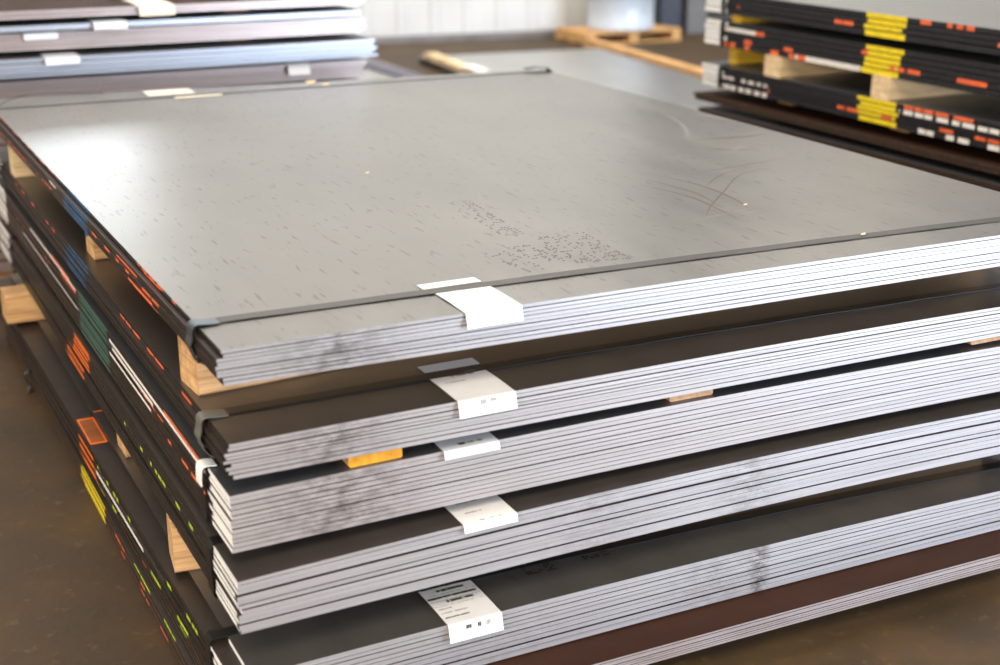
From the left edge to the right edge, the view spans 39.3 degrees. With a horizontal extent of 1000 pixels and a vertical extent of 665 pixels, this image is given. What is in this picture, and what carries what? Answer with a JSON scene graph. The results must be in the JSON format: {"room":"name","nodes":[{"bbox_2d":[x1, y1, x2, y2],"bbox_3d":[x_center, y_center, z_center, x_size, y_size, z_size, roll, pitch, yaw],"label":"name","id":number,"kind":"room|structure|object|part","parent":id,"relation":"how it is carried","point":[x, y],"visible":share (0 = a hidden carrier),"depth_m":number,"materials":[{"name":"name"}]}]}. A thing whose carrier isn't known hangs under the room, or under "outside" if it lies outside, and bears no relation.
{"room":"metal sheet warehouse","nodes":[
{"label":"metal sheet warehouse","id":0,"kind":"room"},
{"bbox_2d":[0,32,999,664],"bbox_3d":[1.061,0.254,3.700,18.000,0.100,19.500,-9,21,-25],"label":"floor","id":1,"kind":"structure","parent":0,"point":[69,595],"depth_m":2.74,"materials":[{"name":"concrete"}]},
{"bbox_2d":[0,270,13,278],"bbox_3d":[-2.199,-0.508,5.733,0.090,0.055,2.100,-9,21,-25],"label":"timber","id":2,"kind":"object","parent":1,"relation":"on","point":[5,274],"visible":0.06,"depth_m":4.86,"materials":[{"name":"brown wood"}]},
{"bbox_2d":[0,213,14,271],"bbox_3d":[-2.181,-0.688,5.741,2.601,0.280,2.409,-9,21,-25],"label":"bundle","id":3,"kind":"object","parent":2,"relation":"on","point":[5,265],"visible":0.02,"depth_m":4.74,"materials":[{"name":"grey metal"}]},
{"bbox_2d":[0,77,358,146],"bbox_3d":[-2.182,-0.958,5.652,2.601,0.250,2.409,-9,21,-25],"label":"bundle","id":4,"kind":"object","parent":3,"relation":"on","point":[3,143],"visible":0.02,"depth_m":5.14,"materials":[{"name":"grey metal"}]},
{"bbox_2d":[0,57,367,98],"bbox_3d":[-2.179,-1.125,5.587,2.599,0.064,2.426,-9,21,-25],"label":"bundle","id":5,"kind":"object","parent":4,"relation":"on","point":[257,73],"visible":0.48,"depth_m":4.84,"materials":[{"name":"grey metal"}]},
{"bbox_2d":[0,33,377,78],"bbox_3d":[-2.143,-1.183,5.506,2.611,0.062,2.422,-9,21,-25],"label":"bundle","id":6,"kind":"object","parent":5,"relation":"on","point":[124,58],"visible":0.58,"depth_m":4.77,"materials":[{"name":"grey metal"}]},
{"bbox_2d":[0,15,366,51],"bbox_3d":[-2.180,-1.273,5.540,2.598,0.058,2.422,-9,21,-25],"label":"bundle","id":7,"kind":"object","parent":6,"relation":"on","point":[211,31],"visible":0.56,"depth_m":4.79,"materials":[{"name":"grey metal"}]},
{"bbox_2d":[0,5,359,32],"bbox_3d":[-2.178,-1.302,5.484,2.562,0.023,2.423,-9,21,-25],"label":"bundle","id":8,"kind":"object","parent":7,"relation":"on","point":[109,21],"visible":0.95,"depth_m":4.78,"materials":[{"name":"white metal"}]},
{"bbox_2d":[0,0,364,19],"bbox_3d":[-2.180,-1.352,5.512,2.598,0.035,2.426,-9,21,-25],"label":"bundle","id":9,"kind":"object","parent":8,"relation":"on","point":[9,9],"visible":1,"depth_m":4.75,"materials":[{"name":"grey metal"}]},
{"bbox_2d":[221,9,248,11],"bbox_3d":[-1.399,-1.444,5.854,0.090,0.017,2.080,-9,21,-25],"label":"board","id":10,"kind":"object","parent":8,"relation":"on","point":[239,9],"visible":0.08,"depth_m":4.97,"materials":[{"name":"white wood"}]},
{"bbox_2d":[5,326,195,664],"bbox_3d":[-0.187,0.207,3.598,1.774,0.053,2.441,-9,21,-25],"label":"bundle","id":11,"kind":"object","parent":1,"relation":"on","point":[165,623],"visible":0.03,"depth_m":2.92,"materials":[{"name":"yellow paint"}]},
{"bbox_2d":[99,486,999,664],"bbox_3d":[-0.150,0.176,3.547,1.752,0.044,2.532,-9,21,-25],"label":"bundle","id":12,"kind":"object","parent":11,"relation":"on","point":[702,627],"visible":0.03,"depth_m":2.54,"materials":[{"name":"yellow paint"}]},
{"bbox_2d":[0,274,999,664],"bbox_3d":[-0.172,0.104,3.553,1.811,0.109,2.473,-9,21,-25],"label":"bundle","id":13,"kind":"object","parent":12,"relation":"on","point":[501,614],"visible":0.25,"depth_m":2.51,"materials":[{"name":"white paint"}]},
{"bbox_2d":[0,284,44,323],"bbox_3d":[-0.553,-0.198,4.162,1.766,0.081,0.096,-9,21,-25],"label":"timber","id":14,"kind":"object","parent":13,"relation":"on","point":[18,306],"visible":0.06,"depth_m":3.77,"materials":[{"name":"brown wood"}]},
{"bbox_2d":[117,434,130,457],"bbox_3d":[-0.047,0.092,3.296,1.678,0.081,0.090,-9,21,-25],"label":"timber","id":15,"kind":"object","parent":13,"relation":"on","point":[120,443],"visible":0.03,"depth_m":2.94,"materials":[{"name":"brown wood"}]},
{"bbox_2d":[166,513,200,572],"bbox_3d":[0.214,0.281,2.736,1.686,0.084,0.090,-6,20,-18],"label":"timber","id":16,"kind":"object","parent":13,"relation":"on","point":[182,559],"visible":0.02,"depth_m":2.44,"materials":[{"name":"brown wood"}]},
{"bbox_2d":[0,218,999,633],"bbox_3d":[-0.155,-0.063,3.500,1.766,0.118,2.470,-9,21,-25],"label":"bundle","id":17,"kind":"object","parent":16,"relation":"on","point":[259,588],"visible":0.21,"depth_m":2.37,"materials":[{"name":"white paint"}]},
{"bbox_2d":[0,177,999,552],"bbox_3d":[-0.168,-0.186,3.481,1.770,0.113,2.470,-9,21,-25],"label":"bundle","id":18,"kind":"object","parent":17,"relation":"on","point":[248,513],"visible":0.13,"depth_m":2.36,"materials":[{"name":"white paint"}]},
{"bbox_2d":[342,448,401,467],"bbox_3d":[-0.724,-0.148,3.167,0.091,0.028,2.377,-9,21,-25],"label":"board","id":19,"kind":"object","parent":18,"relation":"on","point":[361,460],"visible":0.02,"depth_m":2.16,"materials":[{"name":"brown wood"}]},
{"bbox_2d":[0,146,999,479],"bbox_3d":[-0.163,-0.283,3.430,1.777,0.075,2.472,-9,21,-25],"label":"bundle","id":20,"kind":"object","parent":18,"relation":"on","point":[343,413],"visible":0.23,"depth_m":2.36,"materials":[{"name":"grey metal"}]},
{"bbox_2d":[8,145,34,177],"bbox_3d":[-0.539,-0.577,4.084,1.700,0.078,0.086,-9,21,-25],"label":"timber","id":21,"kind":"object","parent":20,"relation":"on","point":[18,168],"visible":0.06,"depth_m":3.70,"materials":[{"name":"brown wood"}]},
{"bbox_2d":[85,232,108,259],"bbox_3d":[-0.128,-0.321,3.309,1.656,0.086,0.090,-9,21,-25],"label":"timber","id":22,"kind":"object","parent":20,"relation":"on","point":[93,249],"visible":0.02,"depth_m":2.94,"materials":[{"name":"brown wood"}]},
{"bbox_2d":[178,336,329,395],"bbox_3d":[0.276,-0.098,2.651,1.793,0.084,0.090,-11,21,-29],"label":"timber","id":23,"kind":"object","parent":20,"relation":"on","point":[196,376],"visible":0.04,"depth_m":2.21,"materials":[{"name":"brown wood"}]},
{"bbox_2d":[0,66,999,385],"bbox_3d":[-0.159,-0.423,3.388,1.780,0.086,2.476,-9,21,-25],"label":"bundle","id":24,"kind":"object","parent":23,"relation":"on","point":[490,208],"visible":1,"depth_m":2.77,"materials":[{"name":"grey metal"}]},
{"bbox_2d":[665,389,712,401],"bbox_3d":[-0.200,-0.234,3.418,0.091,0.024,2.372,-9,21,-25],"label":"board","id":25,"kind":"object","parent":18,"relation":"on","point":[707,392],"visible":0.02,"depth_m":2.41,"materials":[{"name":"brown wood"}]},
{"bbox_2d":[965,336,999,344],"bbox_3d":[0.414,-0.329,3.711,0.091,0.024,2.370,-9,21,-25],"label":"board","id":26,"kind":"object","parent":18,"relation":"on","point":[997,337],"visible":0.02,"depth_m":2.71,"materials":[{"name":"brown wood"}]},
{"bbox_2d":[356,57,424,78],"bbox_3d":[-0.909,-1.632,9.075,0.874,0.065,3.056,-9,21,-25],"label":"bundle","id":27,"kind":"object","parent":1,"relation":"on","point":[371,74],"depth_m":9.31,"materials":[{"name":"grey metal"}]},
{"bbox_3d":[-0.683,-1.725,9.281,0.160,0.020,1.253,-9,21,-26],"label":"plastic strip","id":28,"kind":"part","parent":27,"relation":"part of","materials":[{"name":"grey plastic"}]},
{"bbox_2d":[419,48,725,109],"bbox_3d":[0.621,-1.575,8.928,1.404,0.050,3.133,-7,20,-19],"label":"bundle","id":29,"kind":"object","parent":1,"relation":"on","point":[594,65],"visible":0.38,"depth_m":9.49,"materials":[{"name":"grey metal"}]},
{"bbox_2d":[424,52,491,73],"bbox_3d":[-0.296,-1.816,9.489,0.097,0.051,1.145,-7,20,-20],"label":"timber","id":30,"kind":"object","parent":29,"relation":"on","point":[459,66],"visible":0.81,"depth_m":9.48,"materials":[{"name":"brown wood"}]},
{"bbox_2d":[555,23,680,45],"bbox_3d":[0.964,-2.440,11.438,0.883,0.099,0.512,-9,21,-25],"label":"wooden pallet","id":31,"kind":"object","parent":1,"relation":"on","point":[573,34],"visible":0.8,"depth_m":11.32,"materials":[{"name":"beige wood"}]},
{"bbox_2d":[586,0,653,30],"bbox_3d":[0.982,-2.907,11.291,0.562,0.878,0.562,-9,21,-25],"label":"drum","id":32,"kind":"object","parent":31,"relation":"on","point":[606,15],"visible":1,"depth_m":11.17,"materials":[{"name":"white plastic"}]},
{"bbox_2d":[585,39,705,78],"bbox_3d":[1.276,-1.746,9.399,0.100,0.075,3.342,-7,20,-19],"label":"timber","id":33,"kind":"object","parent":1,"relation":"on","point":[589,43],"visible":0.3,"depth_m":9.95,"materials":[{"name":"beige wood"}]},
{"bbox_2d":[341,0,731,36],"bbox_3d":[-4.515,-4.897,9.167,14.250,6.200,0.094,-6,19,-18],"label":"wall","id":34,"kind":"structure","parent":0,"point":[383,18],"depth_m":11.41,"materials":[{"name":"white paint"}]},
{"bbox_2d":[369,30,555,44],"bbox_3d":[-5.077,-1.892,9.869,13.000,0.055,0.060,-6,19,-18],"label":"baseboard","id":35,"kind":"structure","parent":34,"relation":"attached to","point":[543,33],"depth_m":11.37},
{"bbox_2d":[654,0,681,27],"bbox_3d":[1.411,-5.475,10.894,0.200,6.200,0.120,-9,21,-25],"label":"trim","id":36,"kind":"structure","parent":34,"relation":"attached to","point":[666,12],"depth_m":11.77,"materials":[{"name":"grey metal"}]},
{"bbox_2d":[680,0,707,33],"bbox_3d":[1.626,-5.509,10.995,0.200,6.200,0.200,-9,21,-25],"label":"trim","id":37,"kind":"structure","parent":34,"relation":"attached to","point":[693,12],"depth_m":11.86,"materials":[{"name":"grey metal"}]},
{"bbox_3d":[1.967,-0.482,4.986,1.480,0.050,0.090,-9,21,-25],"label":"timber","id":38,"kind":"object","parent":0,"visible":0},
{"bbox_3d":[2.055,-0.540,4.813,1.756,0.170,2.257,-9,21,-25],"label":"bundle","id":39,"kind":"object","parent":38,"relation":"on","visible":0},
{"bbox_2d":[698,105,999,191],"bbox_3d":[2.036,-0.653,4.754,1.751,0.022,2.233,-9,21,-25],"label":"bundle","id":40,"kind":"object","parent":39,"relation":"on","point":[983,179],"visible":0.28,"depth_m":4.57,"materials":[{"name":"black metal"}]},
{"bbox_2d":[694,89,999,174],"bbox_3d":[2.037,-0.709,4.766,1.753,0.025,2.287,-9,21,-25],"label":"bundle","id":41,"kind":"object","parent":40,"relation":"on","point":[965,155],"visible":0.38,"depth_m":4.61,"materials":[{"name":"brown metal"}]},
{"bbox_2d":[778,101,796,105],"bbox_3d":[1.698,-0.952,5.394,1.480,0.038,0.090,-9,21,-25],"label":"timber","id":42,"kind":"object","parent":41,"relation":"on","point":[778,101],"visible":0.03,"depth_m":5.08,"materials":[{"name":"brown wood"}]},
{"bbox_2d":[890,127,912,132],"bbox_3d":[1.966,-0.782,4.886,1.480,0.038,0.090,-9,21,-25],"label":"timber","id":43,"kind":"object","parent":41,"relation":"on","point":[893,128],"visible":0.06,"depth_m":4.57,"materials":[{"name":"brown wood"}]},
{"bbox_2d":[702,60,999,151],"bbox_3d":[2.053,-0.791,4.729,1.766,0.084,2.257,-9,21,-25],"label":"bundle","id":44,"kind":"object","parent":43,"relation":"on","point":[973,119],"visible":0.63,"depth_m":4.53,"materials":[{"name":"yellow paint"}]},
{"bbox_2d":[729,47,764,64],"bbox_3d":[1.559,-1.147,5.551,1.540,0.075,0.051,-9,21,-25],"label":"timber","id":45,"kind":"object","parent":44,"relation":"on","point":[737,56],"visible":0.06,"depth_m":5.23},
{"bbox_2d":[704,17,999,97],"bbox_3d":[2.054,-0.941,4.678,1.766,0.095,2.256,-9,21,-25],"label":"bundle","id":46,"kind":"object","parent":45,"relation":"on","point":[962,70],"visible":0.59,"depth_m":4.52,"materials":[{"name":"yellow paint"}]},
{"bbox_2d":[732,14,771,22],"bbox_3d":[1.570,-1.259,5.443,1.580,0.029,0.061,-9,21,-25],"label":"timber","id":47,"kind":"object","parent":46,"relation":"on","point":[735,18],"visible":0.09,"depth_m":5.10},
{"bbox_2d":[705,0,999,55],"bbox_3d":[2.053,-1.045,4.644,1.766,0.078,2.255,-9,21,-25],"label":"bundle","id":48,"kind":"object","parent":46,"relation":"on","point":[967,25],"visible":1,"depth_m":4.50,"materials":[{"name":"yellow paint"}]},
{"bbox_2d":[764,54,858,78],"bbox_3d":[1.675,-1.050,5.264,1.604,0.075,0.096,-9,21,-25],"label":"timber","id":49,"kind":"object","parent":44,"relation":"on","point":[779,67],"visible":0.19,"depth_m":4.93,"materials":[{"name":"brown wood"}]},
{"bbox_2d":[870,74,972,100],"bbox_3d":[1.925,-0.891,4.789,1.604,0.075,0.086,-9,21,-25],"label":"timber","id":50,"kind":"object","parent":44,"relation":"on","point":[884,88],"visible":0.43,"depth_m":4.46,"materials":[{"name":"brown wood"}]}
]}

